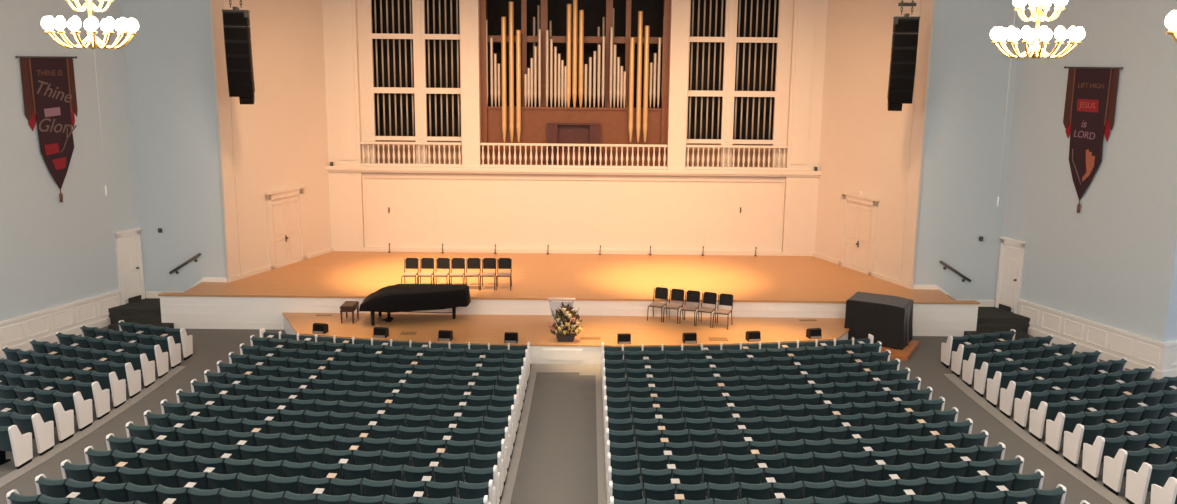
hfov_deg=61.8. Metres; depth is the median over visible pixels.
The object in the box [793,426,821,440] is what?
seat
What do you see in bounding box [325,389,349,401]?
seat
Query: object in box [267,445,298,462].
seat
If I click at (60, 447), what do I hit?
edging
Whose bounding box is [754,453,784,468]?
seat
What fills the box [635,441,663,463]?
seat
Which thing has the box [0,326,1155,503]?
floor
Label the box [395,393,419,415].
seat
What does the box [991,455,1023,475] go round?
seat
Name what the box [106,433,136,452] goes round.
seat
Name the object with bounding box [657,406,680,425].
seat
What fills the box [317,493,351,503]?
seat
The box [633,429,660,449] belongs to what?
seat
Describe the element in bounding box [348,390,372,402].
seat
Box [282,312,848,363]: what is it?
apron
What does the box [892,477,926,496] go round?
seat
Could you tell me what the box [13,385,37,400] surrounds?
seat
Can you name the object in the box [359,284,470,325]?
grand piano
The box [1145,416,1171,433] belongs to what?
seat
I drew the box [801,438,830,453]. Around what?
seat
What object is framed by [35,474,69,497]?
seat
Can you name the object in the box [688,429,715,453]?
seat
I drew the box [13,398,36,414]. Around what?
seat
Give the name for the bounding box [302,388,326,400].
seat
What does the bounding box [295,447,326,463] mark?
seat
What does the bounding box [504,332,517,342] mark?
floor monitor
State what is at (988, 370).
seat
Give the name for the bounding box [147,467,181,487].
seat
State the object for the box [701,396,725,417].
seat
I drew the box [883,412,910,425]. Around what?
seat
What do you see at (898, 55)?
grille
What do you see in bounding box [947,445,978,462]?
seat
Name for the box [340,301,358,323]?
piano bench
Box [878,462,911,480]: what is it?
seat
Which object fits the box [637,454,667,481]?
seat
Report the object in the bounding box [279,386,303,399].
seat
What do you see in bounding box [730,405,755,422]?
seat
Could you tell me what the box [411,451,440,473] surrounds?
seat
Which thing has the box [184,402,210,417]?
seat
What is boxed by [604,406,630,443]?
seat
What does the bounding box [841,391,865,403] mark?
seat
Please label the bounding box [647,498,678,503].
seat
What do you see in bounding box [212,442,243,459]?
seat
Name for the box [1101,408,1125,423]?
seat
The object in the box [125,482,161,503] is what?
seat
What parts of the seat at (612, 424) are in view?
panel, backrest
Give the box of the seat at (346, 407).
[339,400,365,413]
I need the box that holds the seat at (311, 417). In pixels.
[304,410,331,424]
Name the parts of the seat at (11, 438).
armrest, backrest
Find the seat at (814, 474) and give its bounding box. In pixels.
[791,465,823,482]
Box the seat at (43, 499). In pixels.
[38,494,70,503]
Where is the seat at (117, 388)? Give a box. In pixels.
[90,370,125,408]
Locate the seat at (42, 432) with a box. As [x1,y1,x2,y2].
[9,412,53,455]
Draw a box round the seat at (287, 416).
[280,409,306,422]
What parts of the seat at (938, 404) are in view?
panel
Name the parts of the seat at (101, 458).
panel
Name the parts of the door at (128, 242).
panel, kick plate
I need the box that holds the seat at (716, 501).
[714,497,746,503]
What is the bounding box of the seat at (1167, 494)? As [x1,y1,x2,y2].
[1150,477,1176,503]
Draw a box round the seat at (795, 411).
[778,404,804,416]
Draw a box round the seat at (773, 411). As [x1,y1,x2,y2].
[754,405,779,417]
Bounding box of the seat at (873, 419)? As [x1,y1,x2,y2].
[859,412,886,426]
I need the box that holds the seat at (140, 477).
[118,466,151,485]
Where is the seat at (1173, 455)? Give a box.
[1165,446,1176,463]
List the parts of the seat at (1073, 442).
panel, backrest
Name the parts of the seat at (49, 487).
panel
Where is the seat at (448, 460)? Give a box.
[440,453,469,479]
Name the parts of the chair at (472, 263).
seat, backrest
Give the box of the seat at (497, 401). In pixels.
[491,394,518,434]
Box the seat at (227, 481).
[206,472,240,490]
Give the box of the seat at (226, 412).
[208,404,234,418]
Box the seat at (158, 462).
[139,452,171,470]
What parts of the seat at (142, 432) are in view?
panel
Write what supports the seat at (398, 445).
on the floor
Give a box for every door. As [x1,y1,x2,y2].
[114,228,144,304]
[264,186,306,268]
[838,191,879,275]
[995,236,1025,313]
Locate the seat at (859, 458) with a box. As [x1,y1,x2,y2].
[838,451,869,466]
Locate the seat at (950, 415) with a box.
[931,407,957,422]
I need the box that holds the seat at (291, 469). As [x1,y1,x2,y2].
[282,460,315,478]
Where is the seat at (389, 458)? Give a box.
[382,450,412,472]
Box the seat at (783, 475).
[760,466,793,483]
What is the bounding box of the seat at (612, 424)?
[605,416,631,434]
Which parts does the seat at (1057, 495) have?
panel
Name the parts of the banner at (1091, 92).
rod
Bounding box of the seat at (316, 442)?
[308,434,337,449]
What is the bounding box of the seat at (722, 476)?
[700,467,732,495]
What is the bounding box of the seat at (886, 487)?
[861,479,896,497]
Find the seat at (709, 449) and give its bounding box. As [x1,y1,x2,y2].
[692,441,720,466]
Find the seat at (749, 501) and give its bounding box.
[747,498,780,503]
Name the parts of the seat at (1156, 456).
backrest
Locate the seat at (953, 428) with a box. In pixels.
[944,418,972,434]
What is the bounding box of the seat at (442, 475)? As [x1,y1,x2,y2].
[434,466,464,494]
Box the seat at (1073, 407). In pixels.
[1064,398,1088,413]
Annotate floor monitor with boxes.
[313,323,328,333]
[373,327,388,337]
[438,330,452,340]
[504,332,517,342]
[617,333,630,343]
[682,333,696,343]
[745,331,760,341]
[806,328,821,338]
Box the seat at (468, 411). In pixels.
[463,405,487,428]
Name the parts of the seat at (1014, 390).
panel, backrest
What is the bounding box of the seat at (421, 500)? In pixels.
[418,496,450,503]
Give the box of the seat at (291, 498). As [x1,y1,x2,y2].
[284,491,318,503]
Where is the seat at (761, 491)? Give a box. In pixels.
[737,482,771,499]
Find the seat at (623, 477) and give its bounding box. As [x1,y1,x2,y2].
[607,466,639,503]
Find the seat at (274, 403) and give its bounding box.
[267,396,293,410]
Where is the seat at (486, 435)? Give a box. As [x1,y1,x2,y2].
[480,427,509,471]
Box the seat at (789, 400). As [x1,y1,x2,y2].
[772,394,796,405]
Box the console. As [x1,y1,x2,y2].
[844,292,913,349]
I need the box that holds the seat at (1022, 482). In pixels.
[1009,469,1043,490]
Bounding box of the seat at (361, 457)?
[353,450,383,465]
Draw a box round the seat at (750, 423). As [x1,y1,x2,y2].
[735,416,761,440]
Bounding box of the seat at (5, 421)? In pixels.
[0,412,13,426]
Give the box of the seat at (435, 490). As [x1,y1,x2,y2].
[426,481,458,503]
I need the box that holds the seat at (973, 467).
[963,458,995,476]
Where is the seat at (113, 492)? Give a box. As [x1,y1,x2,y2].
[95,481,130,501]
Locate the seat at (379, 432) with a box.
[372,425,399,438]
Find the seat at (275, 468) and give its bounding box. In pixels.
[253,458,285,476]
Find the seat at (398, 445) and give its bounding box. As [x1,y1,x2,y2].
[390,437,419,458]
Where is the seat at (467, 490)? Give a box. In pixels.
[458,480,495,503]
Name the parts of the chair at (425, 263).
seat, backrest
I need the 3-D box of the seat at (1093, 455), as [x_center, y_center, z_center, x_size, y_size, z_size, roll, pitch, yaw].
[9.644,3.784,18.352,0.534,0.882,0.641,1,11,0]
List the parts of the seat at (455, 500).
panel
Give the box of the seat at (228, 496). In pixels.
[219,488,254,503]
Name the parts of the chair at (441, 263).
seat, backrest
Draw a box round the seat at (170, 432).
[151,425,179,441]
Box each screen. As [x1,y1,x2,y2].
[357,0,461,163]
[685,0,792,166]
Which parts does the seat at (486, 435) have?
backrest, panel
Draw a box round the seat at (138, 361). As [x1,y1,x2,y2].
[123,352,154,387]
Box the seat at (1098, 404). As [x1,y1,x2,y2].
[1084,396,1108,411]
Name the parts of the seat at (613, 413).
panel, backrest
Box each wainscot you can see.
[0,290,120,358]
[1018,299,1176,378]
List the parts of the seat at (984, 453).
panel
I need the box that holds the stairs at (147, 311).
[108,298,173,330]
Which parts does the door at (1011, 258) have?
kick plate, panel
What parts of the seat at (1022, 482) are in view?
panel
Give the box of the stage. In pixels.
[158,251,979,335]
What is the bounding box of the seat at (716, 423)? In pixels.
[710,417,736,441]
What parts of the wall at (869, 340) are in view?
post, panel, panel, panel, panel, panel, panel, panel, panel, panel, panel, panel, panel, panel, panel, post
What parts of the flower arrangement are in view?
planter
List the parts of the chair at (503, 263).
seat, backrest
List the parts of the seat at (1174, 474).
backrest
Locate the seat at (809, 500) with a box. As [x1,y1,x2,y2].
[780,496,813,503]
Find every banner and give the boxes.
[15,56,77,201]
[1063,66,1122,212]
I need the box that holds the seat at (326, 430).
[319,422,347,437]
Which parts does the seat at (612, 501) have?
panel, backrest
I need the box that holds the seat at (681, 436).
[660,429,688,453]
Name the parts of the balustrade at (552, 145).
rail, rail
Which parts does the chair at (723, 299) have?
seat, backrest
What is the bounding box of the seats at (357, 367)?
[0,320,1176,423]
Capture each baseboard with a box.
[146,278,226,297]
[914,285,994,306]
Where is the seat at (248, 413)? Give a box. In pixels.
[231,405,258,420]
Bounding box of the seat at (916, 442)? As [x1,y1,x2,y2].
[907,435,936,450]
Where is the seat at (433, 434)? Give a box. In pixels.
[425,426,452,451]
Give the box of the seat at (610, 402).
[604,395,628,412]
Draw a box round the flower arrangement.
[548,302,582,341]
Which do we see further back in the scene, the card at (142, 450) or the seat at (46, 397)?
the seat at (46, 397)
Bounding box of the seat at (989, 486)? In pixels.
[981,473,1014,492]
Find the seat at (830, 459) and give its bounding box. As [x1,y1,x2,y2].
[810,451,841,467]
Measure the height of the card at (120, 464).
0.024 m
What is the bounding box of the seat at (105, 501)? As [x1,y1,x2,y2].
[101,498,135,503]
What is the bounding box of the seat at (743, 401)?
[725,395,749,417]
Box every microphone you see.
[94,51,106,195]
[997,16,1014,206]
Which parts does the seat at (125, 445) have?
panel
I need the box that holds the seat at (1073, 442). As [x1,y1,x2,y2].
[1063,423,1106,466]
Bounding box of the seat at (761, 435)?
[741,428,768,446]
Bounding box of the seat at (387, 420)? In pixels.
[380,414,407,438]
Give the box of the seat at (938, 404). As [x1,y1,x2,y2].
[919,397,944,411]
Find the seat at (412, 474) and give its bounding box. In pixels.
[403,464,434,493]
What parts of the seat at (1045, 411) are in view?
panel, backrest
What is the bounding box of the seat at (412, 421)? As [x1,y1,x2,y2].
[406,414,432,433]
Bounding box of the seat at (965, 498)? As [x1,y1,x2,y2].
[941,491,974,503]
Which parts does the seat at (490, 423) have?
backrest, panel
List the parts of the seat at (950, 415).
panel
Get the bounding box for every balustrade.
[360,141,461,166]
[480,143,667,168]
[685,145,787,169]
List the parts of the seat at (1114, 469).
panel, backrest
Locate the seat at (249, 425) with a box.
[242,418,270,433]
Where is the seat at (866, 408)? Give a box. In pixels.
[850,401,875,414]
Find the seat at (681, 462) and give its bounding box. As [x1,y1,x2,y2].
[666,454,696,481]
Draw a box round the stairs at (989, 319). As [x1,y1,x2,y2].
[948,295,1029,339]
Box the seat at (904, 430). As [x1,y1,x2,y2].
[895,423,923,437]
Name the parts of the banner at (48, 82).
rod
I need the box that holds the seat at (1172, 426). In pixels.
[1166,417,1176,431]
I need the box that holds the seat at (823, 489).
[800,480,834,498]
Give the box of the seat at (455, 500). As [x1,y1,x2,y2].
[452,495,490,503]
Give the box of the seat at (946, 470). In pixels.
[935,461,967,478]
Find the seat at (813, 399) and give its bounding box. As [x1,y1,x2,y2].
[795,394,819,405]
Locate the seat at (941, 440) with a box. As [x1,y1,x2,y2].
[933,433,962,448]
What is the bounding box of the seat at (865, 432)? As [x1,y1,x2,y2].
[844,424,872,439]
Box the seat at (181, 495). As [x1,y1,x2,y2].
[156,484,191,503]
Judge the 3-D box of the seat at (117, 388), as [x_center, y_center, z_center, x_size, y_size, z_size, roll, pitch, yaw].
[-10.815,3.053,22.118,0.537,0.882,0.638,1,11,0]
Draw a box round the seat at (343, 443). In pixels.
[335,435,364,450]
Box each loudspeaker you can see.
[222,0,254,103]
[887,0,919,110]
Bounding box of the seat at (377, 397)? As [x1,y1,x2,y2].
[371,391,396,408]
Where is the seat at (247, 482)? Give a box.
[237,473,271,492]
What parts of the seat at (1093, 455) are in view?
panel, backrest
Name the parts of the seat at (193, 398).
panel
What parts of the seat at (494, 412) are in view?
backrest, panel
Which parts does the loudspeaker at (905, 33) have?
flying frame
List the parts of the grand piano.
leg, leg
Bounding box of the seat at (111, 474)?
[89,463,122,483]
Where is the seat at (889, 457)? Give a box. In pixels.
[866,449,897,465]
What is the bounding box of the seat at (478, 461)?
[470,452,503,499]
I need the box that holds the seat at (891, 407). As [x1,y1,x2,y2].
[873,401,898,413]
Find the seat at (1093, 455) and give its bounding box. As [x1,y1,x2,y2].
[1082,435,1127,480]
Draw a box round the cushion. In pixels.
[340,301,358,309]
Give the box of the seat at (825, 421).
[810,415,837,427]
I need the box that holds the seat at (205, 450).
[185,440,215,457]
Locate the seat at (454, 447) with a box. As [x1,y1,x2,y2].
[447,440,474,465]
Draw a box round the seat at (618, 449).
[606,440,635,483]
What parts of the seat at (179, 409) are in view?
panel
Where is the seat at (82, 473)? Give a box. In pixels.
[61,460,93,481]
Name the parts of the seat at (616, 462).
panel, backrest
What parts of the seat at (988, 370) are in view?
panel, backrest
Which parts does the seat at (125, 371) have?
backrest, panel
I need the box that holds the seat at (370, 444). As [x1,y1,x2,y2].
[363,437,392,451]
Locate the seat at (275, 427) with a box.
[267,420,295,434]
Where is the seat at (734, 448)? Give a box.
[720,441,748,461]
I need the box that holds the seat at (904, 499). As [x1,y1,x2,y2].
[878,494,911,503]
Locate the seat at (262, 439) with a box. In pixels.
[254,432,283,447]
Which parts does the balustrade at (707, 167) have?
rail, rail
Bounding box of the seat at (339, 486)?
[330,478,364,495]
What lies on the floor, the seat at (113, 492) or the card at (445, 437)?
the seat at (113, 492)
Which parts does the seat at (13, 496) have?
panel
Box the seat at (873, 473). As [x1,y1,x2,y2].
[849,464,882,481]
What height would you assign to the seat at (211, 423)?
0.875 m
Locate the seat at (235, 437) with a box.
[228,430,257,446]
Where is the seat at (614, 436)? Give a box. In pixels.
[605,428,633,466]
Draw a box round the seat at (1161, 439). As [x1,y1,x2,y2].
[1144,431,1171,448]
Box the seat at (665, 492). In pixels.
[641,483,674,503]
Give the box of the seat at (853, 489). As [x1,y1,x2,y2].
[831,479,865,497]
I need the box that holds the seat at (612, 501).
[609,496,644,503]
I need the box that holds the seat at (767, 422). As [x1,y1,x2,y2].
[760,416,787,428]
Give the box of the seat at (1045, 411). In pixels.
[1029,400,1067,441]
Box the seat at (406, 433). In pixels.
[398,426,426,444]
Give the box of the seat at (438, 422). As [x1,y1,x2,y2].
[432,415,457,439]
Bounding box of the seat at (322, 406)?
[315,399,340,412]
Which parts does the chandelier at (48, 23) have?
bulb, bulb, bulb, arm, arm, arm, bulb, arm, bulb, arm, arm, arm, arm, bulb, stem, bulb, arm, arm, arm, arm, bulb, arm, bulb, arm, arm, arm, arm, bulb, bulb, bulb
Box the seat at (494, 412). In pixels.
[488,405,515,445]
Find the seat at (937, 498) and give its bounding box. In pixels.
[910,492,943,503]
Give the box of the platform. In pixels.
[881,340,918,360]
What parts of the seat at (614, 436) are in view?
panel, backrest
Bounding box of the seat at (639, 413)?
[630,407,655,428]
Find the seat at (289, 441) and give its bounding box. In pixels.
[281,433,310,448]
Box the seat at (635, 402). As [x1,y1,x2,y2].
[628,397,653,414]
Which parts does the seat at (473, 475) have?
backrest, panel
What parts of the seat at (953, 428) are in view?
panel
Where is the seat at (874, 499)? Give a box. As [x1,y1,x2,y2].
[846,494,879,503]
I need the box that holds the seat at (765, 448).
[747,440,776,466]
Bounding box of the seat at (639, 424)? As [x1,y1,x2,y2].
[631,418,658,436]
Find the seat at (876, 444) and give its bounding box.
[855,436,884,452]
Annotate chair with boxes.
[401,258,418,283]
[417,258,434,283]
[433,258,449,283]
[449,258,465,284]
[465,258,480,289]
[480,258,495,289]
[496,258,511,289]
[647,287,667,321]
[663,289,684,323]
[679,290,699,325]
[696,292,716,327]
[712,293,733,329]
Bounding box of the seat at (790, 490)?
[768,481,802,498]
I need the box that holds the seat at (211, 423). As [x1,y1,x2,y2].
[192,416,220,430]
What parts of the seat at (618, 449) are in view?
panel, backrest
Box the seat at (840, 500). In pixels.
[813,495,846,503]
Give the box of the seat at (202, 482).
[177,469,210,489]
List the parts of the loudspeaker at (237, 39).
flying frame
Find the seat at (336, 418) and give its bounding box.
[329,411,356,425]
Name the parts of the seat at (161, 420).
panel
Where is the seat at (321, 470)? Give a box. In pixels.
[312,461,344,479]
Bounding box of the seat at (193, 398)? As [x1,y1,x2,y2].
[176,389,202,404]
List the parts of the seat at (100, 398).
backrest, panel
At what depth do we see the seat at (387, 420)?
19.02 m
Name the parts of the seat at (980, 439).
panel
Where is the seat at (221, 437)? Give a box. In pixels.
[202,428,231,444]
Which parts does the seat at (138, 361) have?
backrest, panel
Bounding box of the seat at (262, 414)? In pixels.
[255,407,282,421]
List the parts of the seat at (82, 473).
panel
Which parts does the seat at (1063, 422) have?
panel, backrest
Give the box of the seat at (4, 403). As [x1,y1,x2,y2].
[0,397,18,413]
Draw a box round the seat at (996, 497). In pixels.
[971,490,1005,503]
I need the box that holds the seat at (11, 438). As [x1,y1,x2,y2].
[0,425,32,468]
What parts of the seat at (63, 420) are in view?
backrest, panel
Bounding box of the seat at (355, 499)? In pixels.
[350,493,384,503]
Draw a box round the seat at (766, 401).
[748,394,773,411]
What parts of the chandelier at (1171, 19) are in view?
arm, bulb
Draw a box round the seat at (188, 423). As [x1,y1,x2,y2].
[168,413,195,428]
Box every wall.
[0,0,138,321]
[122,0,226,297]
[222,0,331,274]
[260,328,529,373]
[322,0,827,255]
[372,0,778,139]
[601,334,873,374]
[815,0,922,280]
[914,0,1021,306]
[1002,0,1176,341]
[1158,193,1176,341]
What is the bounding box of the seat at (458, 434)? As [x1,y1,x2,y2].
[452,428,478,452]
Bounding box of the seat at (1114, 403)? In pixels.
[1103,394,1127,409]
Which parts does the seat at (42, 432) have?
backrest, panel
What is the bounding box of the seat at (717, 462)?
[695,453,726,480]
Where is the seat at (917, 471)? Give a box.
[907,461,939,479]
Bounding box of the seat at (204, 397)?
[199,392,224,405]
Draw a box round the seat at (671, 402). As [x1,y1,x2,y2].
[655,396,677,414]
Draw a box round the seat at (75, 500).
[69,497,103,503]
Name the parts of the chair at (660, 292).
seat, backrest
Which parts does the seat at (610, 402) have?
panel, backrest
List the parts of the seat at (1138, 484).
panel, backrest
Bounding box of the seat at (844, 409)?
[826,402,852,415]
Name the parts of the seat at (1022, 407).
panel, backrest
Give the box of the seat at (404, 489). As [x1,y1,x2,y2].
[394,479,426,497]
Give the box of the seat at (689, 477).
[669,468,701,495]
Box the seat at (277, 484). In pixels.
[268,474,302,493]
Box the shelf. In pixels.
[547,297,574,299]
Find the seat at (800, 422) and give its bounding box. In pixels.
[785,415,812,428]
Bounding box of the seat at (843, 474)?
[820,464,852,482]
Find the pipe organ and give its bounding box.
[479,0,670,165]
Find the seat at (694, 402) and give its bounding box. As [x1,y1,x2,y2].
[678,396,701,417]
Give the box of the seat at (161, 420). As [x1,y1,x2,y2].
[144,410,171,427]
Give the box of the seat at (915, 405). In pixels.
[896,399,921,412]
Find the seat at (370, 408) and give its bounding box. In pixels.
[363,402,389,419]
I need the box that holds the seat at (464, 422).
[458,416,483,440]
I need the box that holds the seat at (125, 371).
[108,361,140,397]
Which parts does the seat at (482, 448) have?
backrest, panel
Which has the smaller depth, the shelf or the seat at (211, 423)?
the seat at (211, 423)
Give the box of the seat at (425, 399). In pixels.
[419,393,443,415]
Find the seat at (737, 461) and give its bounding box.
[724,454,755,474]
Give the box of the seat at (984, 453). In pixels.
[974,442,1005,461]
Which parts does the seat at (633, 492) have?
panel, backrest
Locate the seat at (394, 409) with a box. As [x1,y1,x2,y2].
[388,403,413,421]
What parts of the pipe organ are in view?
post, cross rail, post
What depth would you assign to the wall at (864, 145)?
31.91 m
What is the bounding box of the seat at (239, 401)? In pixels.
[221,394,247,407]
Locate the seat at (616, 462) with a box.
[606,453,637,486]
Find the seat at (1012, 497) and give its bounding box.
[1001,488,1035,503]
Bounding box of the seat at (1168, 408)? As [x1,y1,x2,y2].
[1157,401,1176,418]
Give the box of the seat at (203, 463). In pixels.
[195,455,227,473]
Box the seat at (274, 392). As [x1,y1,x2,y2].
[256,385,281,398]
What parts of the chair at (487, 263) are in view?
seat, backrest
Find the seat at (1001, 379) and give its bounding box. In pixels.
[986,370,1018,407]
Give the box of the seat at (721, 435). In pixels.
[715,429,741,453]
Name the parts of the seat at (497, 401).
backrest, panel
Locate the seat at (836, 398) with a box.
[818,392,842,404]
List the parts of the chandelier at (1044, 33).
bulb, bulb, arm, arm, bulb, arm, bulb, arm, arm, bulb, arm, bulb, arm, arm, bulb, bulb, arm, stem, arm, bulb, arm, arm, bulb, bulb, arm, arm, arm, arm, arm, bulb, bulb, arm, bulb, bulb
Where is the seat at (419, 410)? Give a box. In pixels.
[413,403,438,420]
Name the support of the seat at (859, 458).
on the floor
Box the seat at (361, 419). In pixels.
[355,412,381,425]
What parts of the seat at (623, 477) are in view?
panel, backrest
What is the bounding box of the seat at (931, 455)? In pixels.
[921,447,951,463]
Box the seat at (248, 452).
[240,444,270,460]
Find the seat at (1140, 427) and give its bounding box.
[1124,419,1150,435]
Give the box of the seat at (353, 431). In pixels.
[345,423,373,438]
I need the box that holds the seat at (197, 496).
[187,487,222,503]
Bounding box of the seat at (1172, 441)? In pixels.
[1165,431,1176,446]
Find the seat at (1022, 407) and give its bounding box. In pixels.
[1014,390,1049,429]
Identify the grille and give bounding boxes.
[223,13,246,24]
[224,28,247,39]
[225,43,248,53]
[227,57,249,67]
[228,72,250,81]
[229,85,251,95]
[313,324,323,330]
[374,328,384,334]
[439,332,449,337]
[505,334,516,339]
[619,335,629,340]
[685,334,695,339]
[749,332,759,338]
[811,329,820,335]
[889,92,911,102]
[891,78,913,88]
[892,64,914,74]
[893,50,915,60]
[894,35,916,45]
[895,20,918,31]
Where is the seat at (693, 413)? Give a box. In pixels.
[681,406,705,429]
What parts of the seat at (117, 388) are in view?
backrest, panel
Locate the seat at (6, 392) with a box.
[0,384,17,398]
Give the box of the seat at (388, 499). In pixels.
[384,495,417,503]
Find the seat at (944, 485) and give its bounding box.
[922,475,956,494]
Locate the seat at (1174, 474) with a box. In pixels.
[1149,462,1176,500]
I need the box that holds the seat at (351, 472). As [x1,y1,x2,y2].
[342,463,374,480]
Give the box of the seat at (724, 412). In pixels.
[705,406,730,429]
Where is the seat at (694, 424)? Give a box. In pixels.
[685,417,710,441]
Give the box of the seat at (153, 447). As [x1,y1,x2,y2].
[132,437,162,454]
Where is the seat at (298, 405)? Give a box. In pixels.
[291,398,317,411]
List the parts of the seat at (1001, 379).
panel, backrest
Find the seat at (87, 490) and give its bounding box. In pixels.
[65,478,100,499]
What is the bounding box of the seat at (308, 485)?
[299,476,333,494]
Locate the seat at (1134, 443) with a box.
[1122,433,1149,450]
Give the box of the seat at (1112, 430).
[1102,421,1128,437]
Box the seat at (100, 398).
[73,380,109,419]
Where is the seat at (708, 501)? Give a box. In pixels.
[680,498,712,503]
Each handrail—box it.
[169,253,200,273]
[940,260,970,281]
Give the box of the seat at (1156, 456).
[1125,446,1172,486]
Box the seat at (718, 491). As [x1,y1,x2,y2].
[705,482,739,503]
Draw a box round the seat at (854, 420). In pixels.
[835,413,862,427]
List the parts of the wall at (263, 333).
post, panel, panel, panel, panel, panel, panel, panel, panel, panel, panel, panel, panel, panel, panel, post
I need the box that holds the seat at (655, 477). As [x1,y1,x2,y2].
[639,468,670,496]
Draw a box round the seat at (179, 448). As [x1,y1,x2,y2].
[158,439,188,456]
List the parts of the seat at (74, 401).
backrest, panel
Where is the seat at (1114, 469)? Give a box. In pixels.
[1103,448,1149,495]
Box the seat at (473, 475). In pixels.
[464,465,499,503]
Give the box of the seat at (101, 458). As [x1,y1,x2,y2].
[84,446,116,466]
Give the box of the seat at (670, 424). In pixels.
[657,417,684,437]
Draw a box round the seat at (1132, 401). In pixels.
[1123,392,1145,407]
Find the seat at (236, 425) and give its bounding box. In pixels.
[217,417,244,432]
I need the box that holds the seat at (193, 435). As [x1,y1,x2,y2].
[176,427,205,442]
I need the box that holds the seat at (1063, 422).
[1045,411,1085,453]
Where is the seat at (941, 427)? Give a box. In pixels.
[920,421,947,436]
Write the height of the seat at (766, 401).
0.875 m
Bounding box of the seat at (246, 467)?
[224,458,256,475]
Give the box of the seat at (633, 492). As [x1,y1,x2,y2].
[608,481,642,503]
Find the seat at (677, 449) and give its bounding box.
[663,441,692,465]
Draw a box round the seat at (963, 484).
[951,475,985,493]
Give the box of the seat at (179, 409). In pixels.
[160,399,187,415]
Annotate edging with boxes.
[0,366,185,487]
[501,372,536,503]
[530,364,600,375]
[596,373,606,503]
[943,374,1128,503]
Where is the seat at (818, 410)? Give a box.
[802,404,828,416]
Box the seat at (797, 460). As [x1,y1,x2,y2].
[782,452,812,467]
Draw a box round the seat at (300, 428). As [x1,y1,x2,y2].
[293,421,321,436]
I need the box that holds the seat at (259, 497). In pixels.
[251,489,286,503]
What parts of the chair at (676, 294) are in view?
seat, backrest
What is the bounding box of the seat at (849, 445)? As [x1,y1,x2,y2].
[828,438,857,452]
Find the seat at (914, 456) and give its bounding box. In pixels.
[894,448,924,464]
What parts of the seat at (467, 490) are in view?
backrest, panel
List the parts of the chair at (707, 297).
seat, backrest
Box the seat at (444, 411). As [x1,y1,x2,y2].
[437,404,462,427]
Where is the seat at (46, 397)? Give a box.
[33,388,56,403]
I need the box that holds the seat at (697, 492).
[673,482,707,503]
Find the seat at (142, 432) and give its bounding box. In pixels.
[125,421,154,439]
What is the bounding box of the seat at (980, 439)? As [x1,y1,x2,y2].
[958,430,988,447]
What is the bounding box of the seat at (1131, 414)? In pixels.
[1120,406,1144,422]
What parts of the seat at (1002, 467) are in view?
panel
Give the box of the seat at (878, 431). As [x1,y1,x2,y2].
[870,423,898,438]
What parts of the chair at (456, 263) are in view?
seat, backrest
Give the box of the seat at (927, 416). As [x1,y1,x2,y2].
[907,410,934,424]
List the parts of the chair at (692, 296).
seat, backrest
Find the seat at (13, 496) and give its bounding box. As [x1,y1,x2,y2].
[6,490,41,503]
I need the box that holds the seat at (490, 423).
[484,416,512,458]
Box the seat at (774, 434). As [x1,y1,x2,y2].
[767,427,795,441]
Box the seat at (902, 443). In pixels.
[881,435,910,451]
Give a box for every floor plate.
[400,332,416,334]
[580,337,600,338]
[708,337,727,340]
[799,319,816,320]
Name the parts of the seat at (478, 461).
backrest, panel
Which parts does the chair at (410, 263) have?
seat, backrest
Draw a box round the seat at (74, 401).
[53,390,92,430]
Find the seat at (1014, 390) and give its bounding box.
[1000,380,1034,417]
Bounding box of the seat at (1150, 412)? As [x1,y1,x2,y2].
[1139,403,1163,420]
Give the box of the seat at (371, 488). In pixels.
[362,478,395,497]
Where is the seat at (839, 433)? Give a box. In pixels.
[819,426,847,439]
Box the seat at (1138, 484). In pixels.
[1125,461,1176,503]
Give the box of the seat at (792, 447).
[774,439,803,454]
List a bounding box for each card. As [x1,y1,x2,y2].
[67,492,79,497]
[92,476,104,481]
[116,462,127,466]
[137,448,147,452]
[156,435,166,439]
[163,498,175,503]
[184,482,195,487]
[203,467,214,472]
[220,453,231,457]
[236,440,246,444]
[251,428,260,431]
[313,488,323,493]
[326,473,336,477]
[338,459,348,463]
[349,446,358,449]
[359,433,367,436]
[413,491,423,496]
[421,476,431,480]
[429,462,438,466]
[436,448,444,452]
[442,436,450,439]
[448,424,456,427]
[660,438,668,441]
[664,451,671,454]
[667,464,675,468]
[671,479,679,483]
[674,494,684,499]
[737,425,745,428]
[744,437,752,440]
[750,450,759,453]
[757,463,767,467]
[766,477,775,482]
[774,493,784,498]
[852,434,861,437]
[863,447,872,450]
[875,460,885,464]
[889,474,899,478]
[904,489,915,494]
[945,443,954,447]
[960,456,970,460]
[977,470,988,475]
[996,485,1008,490]
[1149,444,1160,447]
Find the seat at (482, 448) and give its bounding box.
[475,439,506,484]
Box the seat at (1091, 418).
[1081,409,1105,425]
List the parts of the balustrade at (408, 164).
rail, rail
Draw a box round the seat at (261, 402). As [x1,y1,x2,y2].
[244,395,269,408]
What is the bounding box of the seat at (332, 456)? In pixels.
[324,448,355,464]
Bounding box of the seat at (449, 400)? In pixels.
[443,394,466,416]
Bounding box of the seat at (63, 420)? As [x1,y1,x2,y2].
[33,401,73,442]
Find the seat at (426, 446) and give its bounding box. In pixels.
[418,438,446,465]
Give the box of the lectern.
[547,297,574,331]
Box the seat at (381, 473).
[372,464,404,480]
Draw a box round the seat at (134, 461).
[112,450,143,468]
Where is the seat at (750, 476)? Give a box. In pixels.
[730,467,762,488]
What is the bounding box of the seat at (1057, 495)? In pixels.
[1031,484,1066,503]
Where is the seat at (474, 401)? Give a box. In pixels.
[467,395,490,416]
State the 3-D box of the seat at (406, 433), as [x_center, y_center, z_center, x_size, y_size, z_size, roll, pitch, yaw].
[-3.291,3.640,18.513,0.501,0.875,0.546,1,11,4]
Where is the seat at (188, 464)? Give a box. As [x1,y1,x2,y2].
[167,453,199,472]
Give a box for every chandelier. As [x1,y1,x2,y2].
[41,0,138,48]
[990,0,1084,58]
[1165,10,1176,42]
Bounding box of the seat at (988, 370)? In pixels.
[974,361,1005,396]

